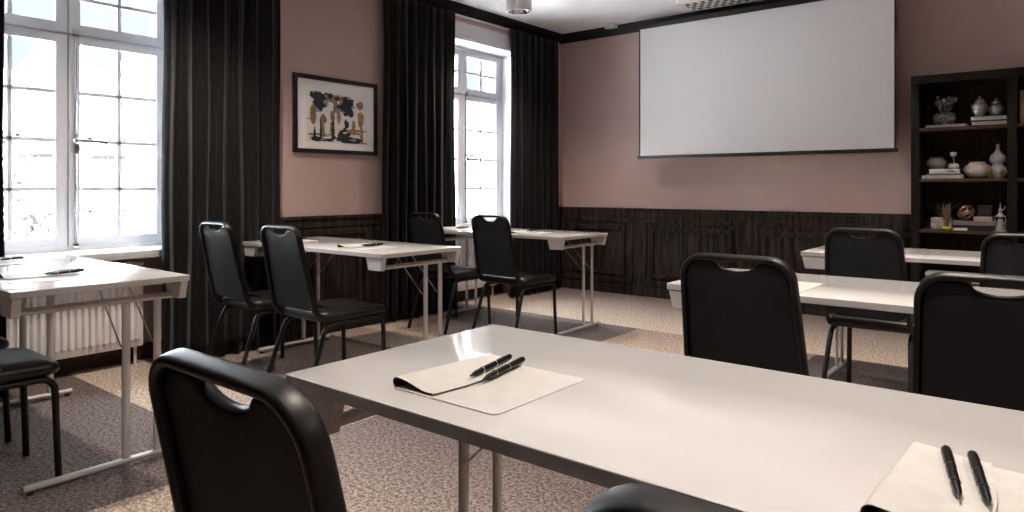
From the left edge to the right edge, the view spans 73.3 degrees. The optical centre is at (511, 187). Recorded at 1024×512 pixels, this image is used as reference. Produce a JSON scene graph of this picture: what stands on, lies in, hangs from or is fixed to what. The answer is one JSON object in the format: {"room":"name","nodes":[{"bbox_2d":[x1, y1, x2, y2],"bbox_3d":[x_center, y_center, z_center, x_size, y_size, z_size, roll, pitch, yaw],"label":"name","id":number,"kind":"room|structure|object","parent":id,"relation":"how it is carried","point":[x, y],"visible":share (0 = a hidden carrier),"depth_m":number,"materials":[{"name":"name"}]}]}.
{"room":"conference room","nodes":[
{"label":"conference room","id":0,"kind":"room"},
{"bbox_2d":[109,0,560,342],"bbox_3d":[-2.623,-0.284,4.067,0.510,2.765,9.440,0,0,39],"label":"wall","id":1,"kind":"structure","parent":0,"point":[339,39],"depth_m":5.22,"materials":[{"name":"pink paint"}]},
{"bbox_2d":[3,0,163,254],"bbox_3d":[-2.636,-0.491,4.078,0.116,1.738,1.196,0,0,39],"label":"window","id":2,"kind":"structure","parent":1,"relation":"in","point":[65,31],"depth_m":4.09,"materials":[{"name":"white paint"}]},
{"bbox_2d":[5,245,161,260],"bbox_3d":[-2.533,0.403,3.995,0.322,0.046,1.195,0,0,39],"label":"windowsill","id":3,"kind":"structure","parent":1,"relation":"attached to","point":[110,254],"depth_m":4.07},
{"bbox_2d":[12,340,162,381],"bbox_3d":[-2.627,1.048,4.071,0.020,0.100,1.218,0,0,39],"label":"baseboard","id":4,"kind":"structure","parent":1,"relation":"attached to","point":[79,363],"depth_m":4.19,"materials":[{"name":"black wood"}]},
{"bbox_2d":[225,213,428,353],"bbox_3d":[-1.341,0.655,5.224,0.034,0.885,2.190,0,0,39],"label":"wainscoting","id":5,"kind":"structure","parent":1,"relation":"attached to","point":[343,276],"depth_m":5.27,"materials":[{"name":"brown wood"}]},
{"bbox_2d":[292,72,377,155],"bbox_3d":[-1.331,-0.539,5.242,0.025,0.575,0.770,0,0,39],"label":"framed picture","id":6,"kind":"object","parent":1,"relation":"attached to","point":[330,115],"visible":1,"depth_m":5.21,"materials":[{"name":"paper"}]},
{"bbox_2d":[307,90,367,144],"bbox_3d":[-1.325,-0.526,5.250,0.004,0.376,0.563,0,0,39],"label":"print","id":7,"kind":"object","parent":6,"relation":"attached to","point":[334,117],"depth_m":5.24,"materials":[{"name":"paper"}]},
{"bbox_2d":[454,46,501,225],"bbox_3d":[-0.496,-0.491,6.733,0.116,1.738,1.196,0,0,39],"label":"window","id":8,"kind":"structure","parent":1,"relation":"in","point":[462,95],"depth_m":6.90,"materials":[{"name":"white paint"}]},
{"bbox_2d":[458,284,502,299],"bbox_3d":[-0.486,1.048,6.725,0.020,0.100,1.218,0,0,39],"label":"baseboard","id":9,"kind":"structure","parent":1,"relation":"attached to","point":[498,288],"depth_m":6.89,"materials":[{"name":"black wood"}]},
{"bbox_2d":[455,21,510,222],"bbox_3d":[-0.458,-0.562,6.703,0.472,1.910,1.280,0,0,39],"label":"trim","id":10,"kind":"structure","parent":1,"relation":"attached to","point":[495,43],"depth_m":7.13,"materials":[{"name":"white paint"}]},
{"bbox_2d":[417,0,561,43],"bbox_3d":[-2.399,-1.621,3.887,0.066,0.092,9.440,0,0,39],"label":"trim","id":11,"kind":"structure","parent":1,"relation":"attached to","point":[459,8],"depth_m":6.62,"materials":[{"name":"brown wood"}]},
{"bbox_2d":[455,14,558,44],"bbox_3d":[-0.318,-1.567,6.493,0.031,0.030,2.614,0,0,39],"label":"rail","id":12,"kind":"object","parent":1,"relation":"attached to","point":[458,15],"visible":0.48,"depth_m":6.52,"materials":[{"name":"white paint"}]},
{"bbox_2d":[382,0,455,322],"bbox_3d":[-0.773,-0.242,5.843,0.073,2.656,0.858,0,0,40],"label":"curtain","id":13,"kind":"object","parent":12,"relation":"hanging from","point":[418,151],"visible":0.85,"depth_m":5.76,"materials":[{"name":"grey fabric"}]},
{"bbox_2d":[510,28,558,296],"bbox_3d":[0.243,-0.242,7.102,0.080,2.656,0.834,0,0,39],"label":"curtain","id":14,"kind":"object","parent":12,"relation":"hanging from","point":[534,190],"visible":0.85,"depth_m":7.06,"materials":[{"name":"grey fabric"}]},
{"bbox_2d":[544,207,561,290],"bbox_3d":[0.322,0.655,7.289,0.030,0.885,0.672,0,0,39],"label":"trim","id":15,"kind":"structure","parent":1,"relation":"attached to","point":[560,208],"depth_m":7.54,"materials":[{"name":"brown wood"}]},
{"bbox_3d":[-2.405,-1.567,3.905,0.031,0.030,2.484,0,0,39],"label":"rail","id":16,"kind":"object","parent":1,"relation":"attached to","visible":0},
{"bbox_2d":[0,0,6,397],"bbox_3d":[-2.860,-0.242,3.253,0.082,2.656,0.779,0,0,39],"label":"curtain","id":17,"kind":"object","parent":16,"relation":"hanging from","point":[2,242],"visible":0.62,"depth_m":3.54,"materials":[{"name":"grey fabric"}]},
{"bbox_2d":[161,0,280,355],"bbox_3d":[-1.867,-0.242,4.487,0.083,2.656,0.824,0,0,39],"label":"curtain","id":18,"kind":"object","parent":16,"relation":"hanging from","point":[220,157],"visible":0.78,"depth_m":4.43,"materials":[{"name":"grey fabric"}]},
{"bbox_2d":[0,287,909,511],"bbox_3d":[0.390,1.173,1.638,8.250,0.150,9.840,0,0,39],"label":"floor","id":19,"kind":"structure","parent":0,"point":[384,464],"depth_m":3.09,"materials":[{"name":"carpet"}]},
{"bbox_2d":[0,336,11,442],"bbox_3d":[-2.488,0.648,2.864,0.421,0.909,0.579,0,0,39],"label":"padded chair","id":20,"kind":"object","parent":19,"relation":"on","point":[4,343],"visible":0.57,"depth_m":2.95,"materials":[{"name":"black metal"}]},
{"bbox_2d":[0,348,62,476],"bbox_3d":[-2.019,0.648,2.483,0.421,0.909,0.579,0,0,39],"label":"padded chair","id":21,"kind":"object","parent":19,"relation":"on","point":[21,364],"visible":0.98,"depth_m":2.57,"materials":[{"name":"black leather"}]},
{"bbox_2d":[6,261,143,364],"bbox_3d":[-2.626,0.779,3.938,0.137,0.637,0.947,0,0,39],"label":"radiator","id":22,"kind":"object","parent":19,"relation":"on","point":[85,331],"visible":0.53,"depth_m":4.00,"materials":[{"name":"metal"}]},
{"bbox_2d":[118,261,143,264],"bbox_3d":[-2.611,0.469,3.927,0.095,0.015,0.943,0,0,39],"label":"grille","id":23,"kind":"object","parent":22,"relation":"attached to","point":[129,262],"depth_m":4.23,"materials":[{"name":"metal"}]},
{"bbox_2d":[0,254,189,495],"bbox_3d":[-2.050,0.728,3.014,1.400,0.740,0.624,0,0,39],"label":"folding table","id":24,"kind":"object","parent":19,"relation":"on","point":[104,275],"visible":0.84,"depth_m":2.70,"materials":[{"name":"white laminate"}]},
{"bbox_2d":[0,259,27,264],"bbox_3d":[-2.440,0.348,3.211,0.247,0.020,0.262,0,0,42],"label":"mat","id":25,"kind":"object","parent":24,"relation":"on","point":[15,261],"visible":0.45,"depth_m":3.25,"materials":[{"name":"white paper"}]},
{"bbox_2d":[0,256,23,260],"bbox_3d":[-2.390,0.339,3.256,0.013,0.013,0.166,0,0,15],"label":"pen","id":26,"kind":"object","parent":25,"relation":"on","point":[17,257],"visible":1,"depth_m":3.27,"materials":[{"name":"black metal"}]},
{"bbox_2d":[0,271,90,283],"bbox_3d":[-1.835,0.348,2.705,0.247,0.020,0.262,0,0,44],"label":"mat","id":27,"kind":"object","parent":24,"relation":"on","point":[23,277],"visible":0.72,"depth_m":2.69,"materials":[{"name":"beige paper"}]},
{"bbox_2d":[44,268,80,273],"bbox_3d":[-1.808,0.338,2.768,0.013,0.013,0.166,0,0,16],"label":"pen","id":28,"kind":"object","parent":27,"relation":"on","point":[72,268],"visible":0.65,"depth_m":2.75,"materials":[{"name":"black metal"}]},
{"bbox_2d":[46,268,83,274],"bbox_3d":[-1.784,0.339,2.748,0.013,0.013,0.166,0,0,17],"label":"pen","id":29,"kind":"object","parent":27,"relation":"on","point":[81,269],"visible":1,"depth_m":2.75,"materials":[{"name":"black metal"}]},
{"bbox_2d":[148,348,346,511],"bbox_3d":[-0.149,0.648,0.970,0.421,0.909,0.579,0,0,39],"label":"padded chair","id":30,"kind":"object","parent":19,"relation":"on","point":[275,452],"visible":1,"depth_m":0.76,"materials":[{"name":"black leather"}]},
{"bbox_2d":[199,221,317,365],"bbox_3d":[-1.506,0.648,4.093,0.421,0.909,0.579,0,0,39],"label":"padded chair","id":31,"kind":"object","parent":19,"relation":"on","point":[226,278],"visible":0.8,"depth_m":3.93,"materials":[{"name":"black leather"}]},
{"bbox_2d":[260,224,385,372],"bbox_3d":[-1.024,0.648,3.736,0.421,0.909,0.579,0,0,39],"label":"padded chair","id":32,"kind":"object","parent":19,"relation":"on","point":[286,264],"visible":0.98,"depth_m":3.59,"materials":[{"name":"black leather"}]},
{"bbox_2d":[243,236,460,353],"bbox_3d":[-1.040,0.728,4.345,1.400,0.740,0.624,0,0,39],"label":"folding table","id":33,"kind":"object","parent":19,"relation":"on","point":[376,258],"visible":0.74,"depth_m":4.12,"materials":[{"name":"laminate"}]},
{"bbox_2d":[337,243,394,249],"bbox_3d":[-0.857,0.348,4.078,0.247,0.020,0.262,0,0,42],"label":"mat","id":34,"kind":"object","parent":33,"relation":"on","point":[345,246],"visible":0.74,"depth_m":4.06,"materials":[{"name":"beige paper"}]},
{"bbox_2d":[365,243,383,245],"bbox_3d":[-0.829,0.345,4.134,0.013,0.013,0.166,0,0,30],"label":"pen","id":35,"kind":"object","parent":34,"relation":"on","point":[375,244],"visible":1,"depth_m":4.14,"materials":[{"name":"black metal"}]},
{"bbox_2d":[407,212,490,334],"bbox_3d":[-0.497,0.648,5.438,0.421,0.909,0.579,0,0,39],"label":"padded chair","id":36,"kind":"object","parent":19,"relation":"on","point":[430,230],"visible":0.74,"depth_m":5.28,"materials":[{"name":"black leather"}]},
{"bbox_2d":[455,235,496,295],"bbox_3d":[-0.484,0.779,6.595,0.137,0.637,0.952,0,0,39],"label":"radiator","id":37,"kind":"object","parent":19,"relation":"on","point":[461,243],"visible":0.23,"depth_m":6.59,"materials":[{"name":"metal"}]},
{"bbox_2d":[471,214,556,333],"bbox_3d":[0.011,0.648,5.048,0.421,0.909,0.579,0,0,39],"label":"padded chair","id":38,"kind":"object","parent":19,"relation":"on","point":[495,257],"visible":0.98,"depth_m":4.89,"materials":[{"name":"black leather"}]},
{"bbox_2d":[442,227,607,334],"bbox_3d":[0.017,0.728,5.599,1.400,0.740,0.624,0,0,39],"label":"folding table","id":39,"kind":"object","parent":19,"relation":"on","point":[556,239],"visible":0.58,"depth_m":5.37,"materials":[{"name":"laminate"}]},
{"bbox_2d":[443,227,471,230],"bbox_3d":[-0.446,0.348,5.851,0.247,0.020,0.262,0,0,41],"label":"mat","id":40,"kind":"object","parent":39,"relation":"on","point":[444,228],"visible":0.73,"depth_m":5.83,"materials":[{"name":"white paper"}]},
{"bbox_2d":[511,230,551,234],"bbox_3d":[0.147,0.348,5.360,0.247,0.020,0.262,0,0,36],"label":"mat","id":41,"kind":"object","parent":39,"relation":"on","point":[518,231],"visible":0.83,"depth_m":5.34,"materials":[{"name":"white paper"}]},
{"bbox_2d":[286,324,1023,511],"bbox_3d":[0.351,0.728,1.087,1.520,0.740,0.624,0,0,39],"label":"folding table","id":42,"kind":"object","parent":19,"relation":"on","point":[739,437],"visible":0.67,"depth_m":1.06,"materials":[{"name":"white laminate"}]},
{"bbox_2d":[393,353,583,414],"bbox_3d":[-0.040,0.348,1.254,0.247,0.020,0.262,0,0,39],"label":"notepad","id":43,"kind":"object","parent":42,"relation":"on","point":[452,383],"visible":0.89,"depth_m":1.23,"materials":[{"name":"beige paper"}]},
{"bbox_2d":[470,354,511,375],"bbox_3d":[-0.040,0.344,1.328,0.013,0.013,0.166,0,0,27],"label":"pen","id":44,"kind":"object","parent":43,"relation":"on","point":[505,358],"visible":1,"depth_m":1.32,"materials":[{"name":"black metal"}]},
{"bbox_2d":[482,356,524,379],"bbox_3d":[-0.015,0.345,1.310,0.013,0.013,0.166,0,0,27],"label":"pen","id":45,"kind":"object","parent":43,"relation":"on","point":[518,361],"visible":1,"depth_m":1.31,"materials":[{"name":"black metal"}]},
{"bbox_2d":[860,442,1023,511],"bbox_3d":[0.549,0.348,0.756,0.247,0.020,0.262,0,0,40],"label":"notepad","id":46,"kind":"object","parent":42,"relation":"on","point":[919,481],"visible":0.95,"depth_m":0.80,"materials":[{"name":"beige paper"}]},
{"bbox_2d":[941,445,961,499],"bbox_3d":[0.533,0.344,0.833,0.013,0.013,0.166,0,0,28],"label":"pen","id":47,"kind":"object","parent":46,"relation":"on","point":[955,483],"visible":1,"depth_m":0.82,"materials":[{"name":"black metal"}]},
{"bbox_2d":[967,450,991,505],"bbox_3d":[0.557,0.345,0.818,0.013,0.013,0.166,0,0,28],"label":"pen","id":48,"kind":"object","parent":46,"relation":"on","point":[977,469],"visible":1,"depth_m":0.81,"materials":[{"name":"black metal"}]},
{"bbox_2d":[581,483,743,511],"bbox_3d":[0.337,0.648,0.587,0.421,0.909,0.579,0,0,39],"label":"padded chair","id":49,"kind":"object","parent":19,"relation":"on","point":[629,497],"visible":1,"depth_m":0.43,"materials":[{"name":"black leather"}]},
{"bbox_2d":[680,252,808,375],"bbox_3d":[0.809,0.648,2.182,0.421,0.909,0.579,0,0,39],"label":"padded chair","id":50,"kind":"object","parent":19,"relation":"on","point":[752,318],"visible":0.4,"depth_m":1.98,"materials":[{"name":"black leather"}]},
{"bbox_2d":[667,268,1023,313],"bbox_3d":[1.365,0.728,2.340,1.520,0.740,0.624,0,0,39],"label":"folding table","id":51,"kind":"object","parent":19,"relation":"on","point":[839,291],"visible":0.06,"depth_m":2.34,"materials":[{"name":"laminate"}]},
{"bbox_2d":[798,281,821,291],"bbox_3d":[0.973,0.348,2.518,0.247,0.020,0.262,0,0,39],"label":"mat","id":52,"kind":"object","parent":51,"relation":"on","point":[803,286],"visible":0.05,"depth_m":2.49,"materials":[{"name":"beige paper"}]},
{"bbox_2d":[821,227,912,392],"bbox_3d":[1.826,0.648,3.462,0.421,0.909,0.579,0,0,39],"label":"padded chair","id":53,"kind":"object","parent":19,"relation":"on","point":[880,256],"visible":0.72,"depth_m":3.29,"materials":[{"name":"black leather"}]},
{"bbox_2d":[801,246,980,377],"bbox_3d":[2.397,0.728,3.607,1.520,0.740,0.624,0,0,39],"label":"folding table","id":54,"kind":"object","parent":19,"relation":"on","point":[814,258],"visible":0.3,"depth_m":3.77,"materials":[{"name":"laminate"}]},
{"bbox_2d":[911,67,1023,286],"bbox_3d":[3.783,0.137,4.691,1.810,1.922,0.338,0,0,39],"label":"bookcase","id":55,"kind":"object","parent":19,"relation":"on","point":[1005,84],"visible":0.47,"depth_m":5.11,"materials":[{"name":"paint"}]},
{"bbox_2d":[922,175,966,178],"bbox_3d":[3.217,-0.075,5.122,0.262,0.024,0.201,0,0,39],"label":"book","id":56,"kind":"object","parent":55,"relation":"on","point":[930,176],"visible":0.95,"depth_m":5.04,"materials":[{"name":"white paper"}]},
{"bbox_2d":[926,173,964,175],"bbox_3d":[3.226,-0.093,5.116,0.225,0.012,0.191,0,0,39],"label":"book","id":57,"kind":"object","parent":56,"relation":"on","point":[960,173],"visible":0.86,"depth_m":5.04,"materials":[{"name":"white paper"}]},
{"bbox_2d":[929,169,961,173],"bbox_3d":[3.219,-0.117,5.105,0.190,0.034,0.172,0,0,39],"label":"book","id":58,"kind":"object","parent":57,"relation":"on","point":[931,171],"visible":1,"depth_m":5.04,"materials":[{"name":"white paper"}]},
{"bbox_2d":[926,157,946,168],"bbox_3d":[3.174,-0.180,5.144,0.136,0.091,0.135,0,0,39],"label":"round vase","id":59,"kind":"object","parent":58,"relation":"on","point":[933,162],"visible":0.91,"depth_m":5.10,"materials":[{"name":"grey ceramic"}]},
{"bbox_2d":[948,152,958,168],"bbox_3d":[3.236,-0.195,5.043,0.072,0.122,0.066,0,0,39],"label":"figurine","id":60,"kind":"object","parent":58,"relation":"on","point":[953,165],"visible":1,"depth_m":5.03,"materials":[{"name":"white ceramic"}]},
{"bbox_2d":[950,152,956,156],"bbox_3d":[3.236,-0.240,5.043,0.044,0.032,0.043,0,0,39],"label":"cup","id":61,"kind":"object","parent":60,"relation":"on","point":[953,154],"depth_m":5.03,"materials":[{"name":"white ceramic"}]},
{"bbox_2d":[931,200,960,228],"bbox_3d":[3.206,0.195,5.130,0.244,0.236,0.119,0,0,39],"label":"planter","id":62,"kind":"object","parent":55,"relation":"on","point":[936,222],"visible":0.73,"depth_m":5.11,"materials":[{"name":"white ceramic"}]},
{"bbox_2d":[941,204,952,229],"bbox_3d":[3.178,0.215,5.028,0.074,0.194,0.074,0,0,39],"label":"bouquet","id":63,"kind":"object","parent":55,"relation":"on","point":[947,211],"visible":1,"depth_m":5.02,"materials":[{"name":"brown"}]},
{"bbox_2d":[925,123,968,127],"bbox_3d":[3.235,-0.449,5.114,0.255,0.022,0.191,0,0,39],"label":"book","id":64,"kind":"object","parent":55,"relation":"on","point":[965,124],"visible":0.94,"depth_m":5.04,"materials":[{"name":"grey paper"}]},
{"bbox_2d":[933,112,956,124],"bbox_3d":[3.220,-0.506,5.120,0.156,0.092,0.156,0,0,39],"label":"patterned bowl","id":65,"kind":"object","parent":64,"relation":"on","point":[942,118],"visible":0.9,"depth_m":5.07,"materials":[{"name":"grey ceramic"}]},
{"bbox_2d":[935,95,957,112],"bbox_3d":[3.226,-0.610,5.120,0.134,0.148,0.093,0,0,12],"label":"succulent plant","id":66,"kind":"object","parent":65,"relation":"on","point":[941,104],"visible":0.88,"depth_m":5.10,"materials":[{"name":"green plant"}]},
{"bbox_2d":[953,228,967,230],"bbox_3d":[3.238,0.303,4.970,0.088,0.018,0.031,0,0,39],"label":"book","id":67,"kind":"object","parent":55,"relation":"on","point":[959,229],"visible":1,"depth_m":4.95,"materials":[{"name":"white paper"}]},
{"bbox_2d":[956,156,987,178],"bbox_3d":[3.402,-0.153,5.114,0.250,0.180,0.092,0,0,39],"label":"foliage","id":68,"kind":"object","parent":55,"relation":"on","point":[963,162],"visible":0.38,"depth_m":5.12,"materials":[{"name":"green plant"}]},
{"bbox_2d":[963,162,991,177],"bbox_3d":[3.367,-0.123,4.976,0.176,0.121,0.176,0,0,39],"label":"vase","id":69,"kind":"object","parent":55,"relation":"on","point":[974,169],"visible":0.85,"depth_m":4.92,"materials":[{"name":"beige ceramic"}]},
{"bbox_2d":[959,227,995,230],"bbox_3d":[3.390,0.299,5.002,0.210,0.026,0.201,0,0,39],"label":"book","id":70,"kind":"object","parent":55,"relation":"on","point":[969,228],"visible":0.74,"depth_m":4.91,"materials":[{"name":"black paper"}]},
{"bbox_2d":[953,225,994,227],"bbox_3d":[3.371,0.280,5.011,0.250,0.012,0.201,0,0,39],"label":"book","id":71,"kind":"object","parent":70,"relation":"on","point":[953,225],"visible":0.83,"depth_m":4.94,"materials":[{"name":"black paper"}]},
{"bbox_2d":[952,220,996,225],"bbox_3d":[3.370,0.258,5.009,0.255,0.030,0.201,0,0,39],"label":"book","id":72,"kind":"object","parent":71,"relation":"on","point":[954,222],"visible":0.9,"depth_m":4.93,"materials":[{"name":"grey paper"}]},
{"bbox_2d":[957,205,974,219],"bbox_3d":[3.310,0.184,5.015,0.115,0.109,0.116,0,0,39],"label":"ball","id":73,"kind":"object","parent":72,"relation":"on","point":[968,210],"visible":1,"depth_m":5.00,"materials":[{"name":"gold metal"}]},
{"bbox_2d":[973,216,993,221],"bbox_3d":[3.400,0.228,4.956,0.115,0.030,0.151,0,0,39],"label":"book","id":74,"kind":"object","parent":72,"relation":"on","point":[976,218],"visible":0.92,"depth_m":4.90,"materials":[{"name":"paper"}]},
{"bbox_2d":[978,205,992,216],"bbox_3d":[3.451,0.188,5.018,0.088,0.110,0.064,0,0,39],"label":"box","id":75,"kind":"object","parent":74,"relation":"on","point":[983,210],"visible":0.77,"depth_m":4.99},
{"bbox_2d":[972,120,1006,125],"bbox_3d":[3.437,-0.455,4.944,0.206,0.034,0.202,0,0,39],"label":"book","id":76,"kind":"object","parent":55,"relation":"on","point":[991,122],"visible":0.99,"depth_m":4.86,"materials":[{"name":"white paper"}]},
{"bbox_2d":[971,114,1006,121],"bbox_3d":[3.434,-0.490,4.946,0.210,0.036,0.192,0,0,39],"label":"book","id":77,"kind":"object","parent":76,"relation":"on","point":[989,117],"visible":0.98,"depth_m":4.87,"materials":[{"name":"white paper"}]},
{"bbox_2d":[971,96,987,115],"bbox_3d":[3.388,-0.586,4.985,0.102,0.154,0.101,0,0,39],"label":"lidded jar","id":78,"kind":"object","parent":77,"relation":"on","point":[979,108],"visible":0.87,"depth_m":4.96,"materials":[{"name":"ceramic"}]},
{"bbox_2d":[988,97,1003,114],"bbox_3d":[3.482,-0.578,4.948,0.098,0.138,0.097,0,0,39],"label":"lidded jar","id":79,"kind":"object","parent":77,"relation":"on","point":[996,108],"visible":0.87,"depth_m":4.92,"materials":[{"name":"ceramic"}]},
{"bbox_2d":[985,168,994,177],"bbox_3d":[3.375,-0.098,4.856,0.065,0.071,0.039,0,0,9],"label":"leaf sprig","id":80,"kind":"object","parent":55,"relation":"on","point":[989,173],"visible":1,"depth_m":4.85,"materials":[{"name":"green plant"}]},
{"bbox_2d":[989,144,1006,177],"bbox_3d":[3.512,-0.187,4.975,0.116,0.249,0.116,0,0,39],"label":"vase","id":81,"kind":"object","parent":55,"relation":"on","point":[997,158],"visible":0.8,"depth_m":4.94,"materials":[{"name":"white ceramic"}]},
{"bbox_2d":[994,203,1005,231],"bbox_3d":[3.443,0.210,4.851,0.070,0.205,0.060,0,0,39],"label":"ornament","id":82,"kind":"object","parent":55,"relation":"on","point":[1000,227],"visible":1,"depth_m":4.84,"materials":[{"name":"grey stone"}]},
{"bbox_2d":[995,169,1004,177],"bbox_3d":[3.417,-0.098,4.817,0.057,0.070,0.025,0,0,39],"label":"leaf sprig","id":83,"kind":"object","parent":55,"relation":"on","point":[1002,171],"visible":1,"depth_m":4.81,"materials":[{"name":"green plant"}]},
{"bbox_2d":[1020,90,1023,123],"bbox_3d":[3.588,-0.555,4.829,0.030,0.235,0.170,0,0,39],"label":"book","id":84,"kind":"object","parent":55,"relation":"on","point":[1021,91],"visible":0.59,"depth_m":4.77,"materials":[{"name":"brown paper"}]},
{"bbox_3d":[3.226,0.675,5.115,0.240,0.035,0.201,0,0,39],"label":"book","id":85,"kind":"object","parent":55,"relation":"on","visible":0},
{"bbox_2d":[925,270,954,275],"bbox_3d":[3.216,0.644,5.123,0.220,0.025,0.181,0,0,39],"label":"book","id":86,"kind":"object","parent":85,"relation":"on","point":[929,272],"visible":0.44,"depth_m":5.14,"materials":[{"name":"beige paper"}]},
{"bbox_2d":[912,271,1023,410],"bbox_3d":[1.246,0.648,1.726,0.421,0.909,0.579,0,0,39],"label":"padded chair","id":87,"kind":"object","parent":19,"relation":"on","point":[968,343],"visible":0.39,"depth_m":1.57,"materials":[{"name":"black leather"}]},
{"bbox_2d":[979,233,1023,289],"bbox_3d":[2.314,0.648,3.061,0.421,0.909,0.579,0,0,39],"label":"padded chair","id":88,"kind":"object","parent":19,"relation":"on","point":[1000,254],"visible":0.36,"depth_m":2.92,"materials":[{"name":"black leather"}]},
{"bbox_2d":[452,0,760,33],"bbox_3d":[0.390,-1.792,1.638,8.250,0.250,9.840,0,0,39],"label":"ceiling","id":89,"kind":"structure","parent":0,"point":[559,16],"depth_m":6.53,"materials":[{"name":"paint"}]},
{"bbox_2d":[506,0,531,14],"bbox_3d":[0.061,-1.597,6.002,0.224,0.140,0.224,0,0,39],"label":"recessed light","id":90,"kind":"object","parent":89,"relation":"in","point":[513,7],"visible":1,"depth_m":5.92,"materials":[{"name":"silver metal"}]},
{"bbox_2d":[604,23,617,28],"bbox_3d":[1.010,-1.644,7.020,0.120,0.044,0.073,0,0,39],"label":"ceiling sensor","id":91,"kind":"object","parent":89,"relation":"attached to","point":[610,25],"visible":1,"depth_m":6.99,"materials":[{"name":"grey plastic"}]},
{"bbox_2d":[675,0,759,11],"bbox_3d":[1.932,-1.648,5.996,0.980,0.037,0.380,0,0,39],"label":"ceiling vent","id":92,"kind":"object","parent":89,"relation":"in","point":[689,5],"visible":1,"depth_m":6.12,"materials":[{"name":"white metal"}]},
{"bbox_2d":[561,0,1023,213],"bbox_3d":[3.415,-0.284,5.391,8.250,2.765,0.200,0,0,39],"label":"wall","id":93,"kind":"structure","parent":0,"point":[601,166],"depth_m":6.22,"materials":[{"name":"pink paint"}]},
{"bbox_2d":[561,0,786,43],"bbox_3d":[3.452,-1.621,5.190,7.540,0.092,0.066,0,0,39],"label":"trim","id":94,"kind":"structure","parent":93,"relation":"attached to","point":[632,27],"depth_m":7.00,"materials":[{"name":"brown wood"}]},
{"bbox_2d":[560,207,910,316],"bbox_3d":[3.462,0.655,5.202,7.540,0.885,0.034,0,0,39],"label":"wainscoting","id":95,"kind":"structure","parent":93,"relation":"attached to","point":[644,250],"depth_m":6.69,"materials":[{"name":"brown wood"}]},
{"bbox_2d":[638,0,897,158],"bbox_3d":[2.175,-0.923,6.090,2.240,1.305,0.266,0,0,39],"label":"projection screen","id":96,"kind":"object","parent":93,"relation":"attached to","point":[789,77],"visible":1,"depth_m":5.88,"materials":[{"name":"fabric"}]},
{"label":"outside","id":97,"kind":"structure","parent":0,"visible":0},
{"bbox_3d":[-22.860,4.798,31.279,65.140,0.200,100.000,0,0,39],"label":"ground","id":98,"kind":"structure","parent":97,"visible":0},
{"bbox_2d":[3,130,107,239],"bbox_3d":[-9.082,1.782,11.298,4.120,5.841,4.356,0,0,39],"label":"street tree","id":99,"kind":"object","parent":98,"relation":"on","point":[32,200],"visible":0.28,"depth_m":11.81,"materials":[{"name":"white plant"}]},
{"bbox_2d":[3,42,152,239],"bbox_3d":[-17.822,-0.300,25.611,8.500,9.995,12.700,0,0,39],"label":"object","id":100,"kind":"structure","parent":98,"relation":"on","point":[32,112],"depth_m":23.80,"materials":[{"name":"stone"}]},
{"bbox_2d":[121,216,152,233],"bbox_3d":[-8.105,2.642,16.257,3.319,4.126,3.468,0,0,39],"label":"street tree","id":101,"kind":"object","parent":98,"relation":"on","point":[150,230],"visible":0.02,"depth_m":15.83,"materials":[{"name":"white plant"}]},
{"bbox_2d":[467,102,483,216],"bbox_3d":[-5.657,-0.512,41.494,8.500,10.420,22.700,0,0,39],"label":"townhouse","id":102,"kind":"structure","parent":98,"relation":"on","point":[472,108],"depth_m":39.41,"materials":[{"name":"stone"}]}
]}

